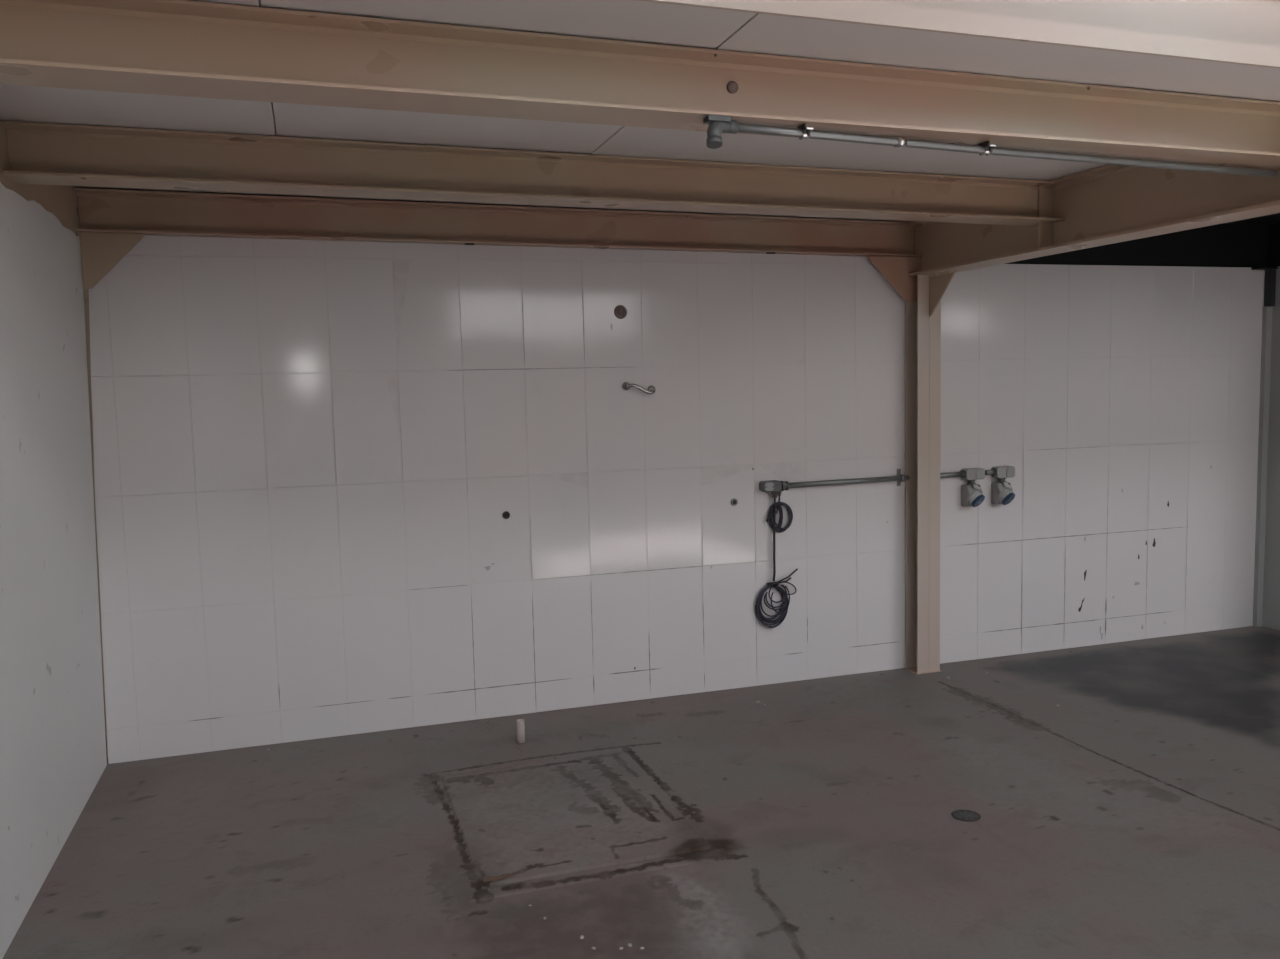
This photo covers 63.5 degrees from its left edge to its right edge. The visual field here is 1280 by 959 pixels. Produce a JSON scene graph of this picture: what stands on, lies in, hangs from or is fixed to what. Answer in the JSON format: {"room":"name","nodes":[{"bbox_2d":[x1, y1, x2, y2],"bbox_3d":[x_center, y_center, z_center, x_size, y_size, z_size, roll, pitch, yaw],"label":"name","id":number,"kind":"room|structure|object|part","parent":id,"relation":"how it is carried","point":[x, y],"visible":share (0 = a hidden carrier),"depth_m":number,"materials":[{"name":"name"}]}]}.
{"room":"empty industrial workshop","nodes":[
{"label":"empty industrial workshop","id":0,"kind":"room"},
{"bbox_2d":[0,182,106,958],"bbox_3d":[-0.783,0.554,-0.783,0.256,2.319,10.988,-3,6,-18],"label":"wall","id":1,"kind":"structure","parent":0,"point":[53,758],"depth_m":3.59,"materials":[{"name":"white paint"}]},
{"bbox_2d":[0,124,79,236],"bbox_3d":[-2.015,-0.974,3.124,0.085,0.278,2.591,-3,6,-18],"label":"crossbeam","id":2,"kind":"object","parent":1,"relation":"on","point":[61,201],"visible":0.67,"depth_m":3.86,"materials":[{"name":"beige metal"}]},
{"bbox_2d":[77,195,80,228],"bbox_3d":[3.548,-2.989,6.314,13.140,3.340,0.010,-3,6,-18],"label":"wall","id":3,"kind":"structure","parent":0,"point":[77,195],"depth_m":4.53,"materials":[{"name":"paint"}]},
{"bbox_2d":[0,0,1279,221],"bbox_3d":[-0.134,-1.235,3.761,4.392,0.110,2.854,-3,6,-18],"label":"ceiling","id":4,"kind":"structure","parent":0,"point":[619,20],"depth_m":3.05,"materials":[{"name":"white paint"}]},
{"bbox_2d":[637,0,1279,68],"bbox_3d":[0.332,-1.215,2.440,4.480,0.306,0.085,-3,6,-18],"label":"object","id":5,"kind":"object","parent":4,"relation":"attached to","point":[1242,32],"visible":1,"depth_m":2.71,"materials":[{"name":"white paint"}]},
{"bbox_2d":[3,626,1279,958],"bbox_3d":[5.127,1.386,1.297,13.600,0.001,11.200,-3,6,-18],"label":"floor","id":6,"kind":"structure","parent":0,"point":[1136,815],"depth_m":3.77,"materials":[{"name":"concrete"}]},
{"bbox_2d":[80,232,142,757],"bbox_3d":[-2.278,0.101,4.542,0.335,2.310,0.160,-3,6,-18],"label":"steel column","id":7,"kind":"structure","parent":6,"relation":"on","point":[100,252],"depth_m":4.38,"materials":[{"name":"beige paint"}]},
{"bbox_3d":[-2.235,-0.927,4.390,0.242,0.238,0.010,-3,6,-18],"label":"gusset plate","id":8,"kind":"part","parent":7,"relation":"part of","materials":[{"name":"beige metal"}]},
{"bbox_2d":[516,719,524,742],"bbox_3d":[-0.546,1.151,4.730,0.040,0.103,0.038,-3,6,-18],"label":"pipe stub","id":9,"kind":"object","parent":6,"relation":"on","point":[520,723],"visible":1,"depth_m":4.71,"materials":[{"name":"beige plastic"}]},
{"bbox_2d":[429,747,729,902],"bbox_3d":[-0.287,1.264,3.950,0.902,0.009,1.155,-3,6,-18],"label":"cover","id":10,"kind":"object","parent":6,"relation":"on","point":[516,821],"visible":1,"depth_m":3.83,"materials":[{"name":"concrete"}]},
{"bbox_2d":[869,256,940,673],"bbox_3d":[1.431,-0.062,5.605,0.395,2.262,0.132,-3,6,-18],"label":"steel column","id":11,"kind":"structure","parent":6,"relation":"on","point":[922,331],"depth_m":5.62,"materials":[{"name":"beige paint"}]},
{"bbox_3d":[1.362,-1.067,5.516,0.312,0.240,0.010,-3,6,-18],"label":"gusset plate","id":12,"kind":"part","parent":11,"relation":"part of","materials":[{"name":"beige metal"}]},
{"bbox_3d":[1.571,1.056,5.745,0.156,0.004,0.132,-3,6,-18],"label":"plate","id":13,"kind":"part","parent":11,"relation":"part of","materials":[{"name":"beige metal"}]},
{"bbox_2d":[907,164,1279,316],"bbox_3d":[1.898,-1.028,4.382,0.170,0.510,2.616,-3,6,-18],"label":"crossbeam","id":14,"kind":"object","parent":11,"relation":"attached to","point":[1106,204],"visible":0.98,"depth_m":4.28,"materials":[{"name":"beige metal"}]},
{"bbox_2d":[0,120,1064,225],"bbox_3d":[-0.111,-1.137,3.958,4.059,0.210,0.172,-3,6,-18],"label":"steel beam","id":15,"kind":"structure","parent":14,"relation":"attached to","point":[38,153],"depth_m":3.80,"materials":[{"name":"beige metal"}]},
{"bbox_2d":[0,0,1279,169],"bbox_3d":[0.268,-1.037,2.779,4.059,0.210,0.177,-3,6,-18],"label":"steel beam","id":16,"kind":"structure","parent":14,"relation":"attached to","point":[186,48],"depth_m":2.62,"materials":[{"name":"beige metal"}]},
{"bbox_2d":[703,115,1276,176],"bbox_3d":[1.130,-0.961,3.069,2.078,0.082,0.077,-3,6,-22],"label":"conduit pipe","id":17,"kind":"object","parent":16,"relation":"attached to","point":[718,125],"visible":1,"depth_m":2.97,"materials":[{"name":"metal"}]},
{"bbox_3d":[1.578,-0.969,5.393,0.010,0.222,0.227,-3,6,-18],"label":"gusset plate","id":18,"kind":"part","parent":14,"relation":"part of","materials":[{"name":"beige metal"}]},
{"bbox_3d":[1.789,-1.153,4.557,0.078,0.262,0.009,-3,6,-18],"label":"stiffener plate","id":19,"kind":"part","parent":14,"relation":"part of","materials":[{"name":"beige metal"}]},
{"bbox_2d":[952,809,980,821],"bbox_3d":[1.206,1.243,3.823,0.104,0.004,0.104,-3,6,-18],"label":"floor drain","id":20,"kind":"object","parent":6,"relation":"on","point":[962,814],"visible":1,"depth_m":3.82,"materials":[{"name":"metal"}]},
{"bbox_2d":[89,235,1264,763],"bbox_3d":[0.700,-0.061,5.524,6.665,2.311,0.166,-3,6,-18],"label":"wall","id":21,"kind":"structure","parent":0,"point":[310,456],"depth_m":5.16,"materials":[{"name":"white tile"}]},
{"bbox_2d":[74,188,922,256],"bbox_3d":[-0.444,-1.212,4.999,4.059,0.222,0.170,-3,6,-18],"label":"steel beam","id":22,"kind":"structure","parent":21,"relation":"on","point":[158,213],"depth_m":4.87,"materials":[{"name":"beige metal"}]},
{"bbox_2d":[502,511,509,518],"bbox_3d":[-0.651,0.173,5.025,0.038,0.038,0.005,-3,6,-18],"label":"hole","id":23,"kind":"object","parent":21,"relation":"attached to","point":[506,514],"visible":1,"depth_m":5.03,"materials":[{"name":"metal"}]},
{"bbox_2d":[614,305,626,318],"bbox_3d":[-0.093,-0.829,5.111,0.068,0.068,0.021,-3,6,-18],"label":"flange","id":24,"kind":"object","parent":21,"relation":"attached to","point":[620,311],"visible":1,"depth_m":5.11,"materials":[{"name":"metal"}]},
{"bbox_2d":[622,382,655,394],"bbox_3d":[0.003,-0.456,5.153,0.177,0.066,0.059,-3,6,-18],"label":"chrome arm","id":25,"kind":"object","parent":21,"relation":"attached to","point":[651,389],"visible":1,"depth_m":5.14},
{"bbox_2d":[731,498,737,505],"bbox_3d":[0.492,0.118,5.385,0.040,0.040,0.010,-3,6,-18],"label":"socket","id":26,"kind":"object","parent":21,"relation":"attached to","point":[734,502],"visible":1,"depth_m":5.38,"materials":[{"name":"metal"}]},
{"bbox_2d":[759,480,788,497],"bbox_3d":[0.705,0.051,5.419,0.146,0.088,0.064,-3,6,-18],"label":"junction box","id":27,"kind":"object","parent":21,"relation":"attached to","point":[775,487],"visible":1,"depth_m":5.40,"materials":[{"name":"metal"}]},
{"bbox_2d":[756,498,797,627],"bbox_3d":[0.721,0.441,5.461,0.237,0.699,0.044,-3,6,-18],"label":"electrical cable","id":28,"kind":"object","parent":27,"relation":"hanging from","point":[784,609],"visible":1,"depth_m":5.47,"materials":[{"name":"black rubber"}]},
{"bbox_2d":[766,496,792,532],"bbox_3d":[0.736,0.182,5.448,0.159,0.197,0.034,-3,6,-18],"label":"electrical cable","id":29,"kind":"object","parent":27,"relation":"hanging from","point":[778,528],"visible":1,"depth_m":5.45,"materials":[{"name":"black rubber"}]},
{"bbox_2d":[789,469,909,487],"bbox_3d":[1.119,0.007,5.554,0.729,0.094,0.052,-3,6,-18],"label":"conduit pipe","id":30,"kind":"object","parent":21,"relation":"attached to","point":[899,477],"visible":1,"depth_m":5.54,"materials":[{"name":"metal"}]},
{"bbox_2d":[940,472,962,477],"bbox_3d":[1.698,-0.024,5.729,0.199,0.030,0.029,-3,6,-18],"label":"conduit pipe","id":31,"kind":"object","parent":21,"relation":"attached to","point":[947,474],"visible":0.6,"depth_m":5.73,"materials":[{"name":"metal"}]},
{"bbox_2d":[960,468,984,506],"bbox_3d":[1.865,0.048,5.766,0.138,0.216,0.111,-3,6,-18],"label":"socket","id":32,"kind":"object","parent":21,"relation":"attached to","point":[971,492],"visible":1,"depth_m":5.76,"materials":[{"name":"grey plastic"}]},
{"bbox_3d":[1.884,0.119,5.756,0.086,0.075,0.063,-6,7,-40],"label":"lid","id":33,"kind":"part","parent":32,"relation":"part of","materials":[{"name":"blue plastic"}]},
{"bbox_2d":[985,470,992,474],"bbox_3d":[1.961,-0.040,5.812,0.042,0.029,0.029,-3,6,-18],"label":"conduit pipe","id":34,"kind":"object","parent":21,"relation":"attached to","point":[987,472],"visible":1,"depth_m":5.80,"materials":[{"name":"metal"}]},
{"bbox_2d":[991,466,1014,504],"bbox_3d":[2.055,0.037,5.826,0.138,0.216,0.111,-3,6,-18],"label":"socket","id":35,"kind":"object","parent":21,"relation":"attached to","point":[1002,491],"visible":1,"depth_m":5.82,"materials":[{"name":"grey plastic"}]},
{"bbox_3d":[2.074,0.109,5.816,0.086,0.075,0.063,-6,7,-40],"label":"lid","id":36,"kind":"part","parent":35,"relation":"part of","materials":[{"name":"blue plastic"}]},
{"bbox_2d":[1253,307,1272,626],"bbox_3d":[3.884,-0.066,6.448,0.045,2.000,0.030,-3,6,-18],"label":"trim","id":37,"kind":"structure","parent":21,"relation":"attached to","point":[1267,311],"depth_m":6.43,"materials":[{"name":"grey paint"}]},
{"bbox_2d":[1251,267,1277,306],"bbox_3d":[3.814,-1.178,6.315,0.144,0.235,0.059,-3,6,-18],"label":"hanger","id":38,"kind":"object","parent":21,"relation":"attached to","point":[1270,272],"visible":1,"depth_m":6.32,"materials":[{"name":"black metal"}]},
{"bbox_3d":[3.811,-1.289,6.305,0.144,0.012,0.059,-3,6,-18],"label":"cap plate","id":39,"kind":"part","parent":38,"relation":"part of","materials":[{"name":"black metal"}]},
{"bbox_3d":[3.861,-1.174,6.333,0.043,0.223,0.044,-3,6,-18],"label":"post","id":40,"kind":"part","parent":38,"relation":"part of","materials":[{"name":"black metal"}]},
{"bbox_2d":[914,223,1279,266],"bbox_3d":[5.872,-0.736,6.666,8.730,3.200,1.080,-3,6,-18],"label":"wall","id":41,"kind":"structure","parent":0,"point":[1219,245],"depth_m":6.19,"materials":[{"name":"black"}]},
{"bbox_2d":[1222,213,1279,224],"bbox_3d":[6.166,-1.578,5.646,8.700,0.050,2.740,-3,6,-18],"label":"ceiling","id":42,"kind":"structure","parent":0,"point":[1271,219],"depth_m":6.16,"materials":[{"name":"black"}]},
{"bbox_2d":[1262,266,1279,630],"bbox_3d":[4.119,-0.165,6.152,0.235,2.240,1.080,-3,6,-18],"label":"wall","id":43,"kind":"structure","parent":0,"point":[1270,619],"depth_m":6.41,"materials":[{"name":"grey paint"}]}
]}

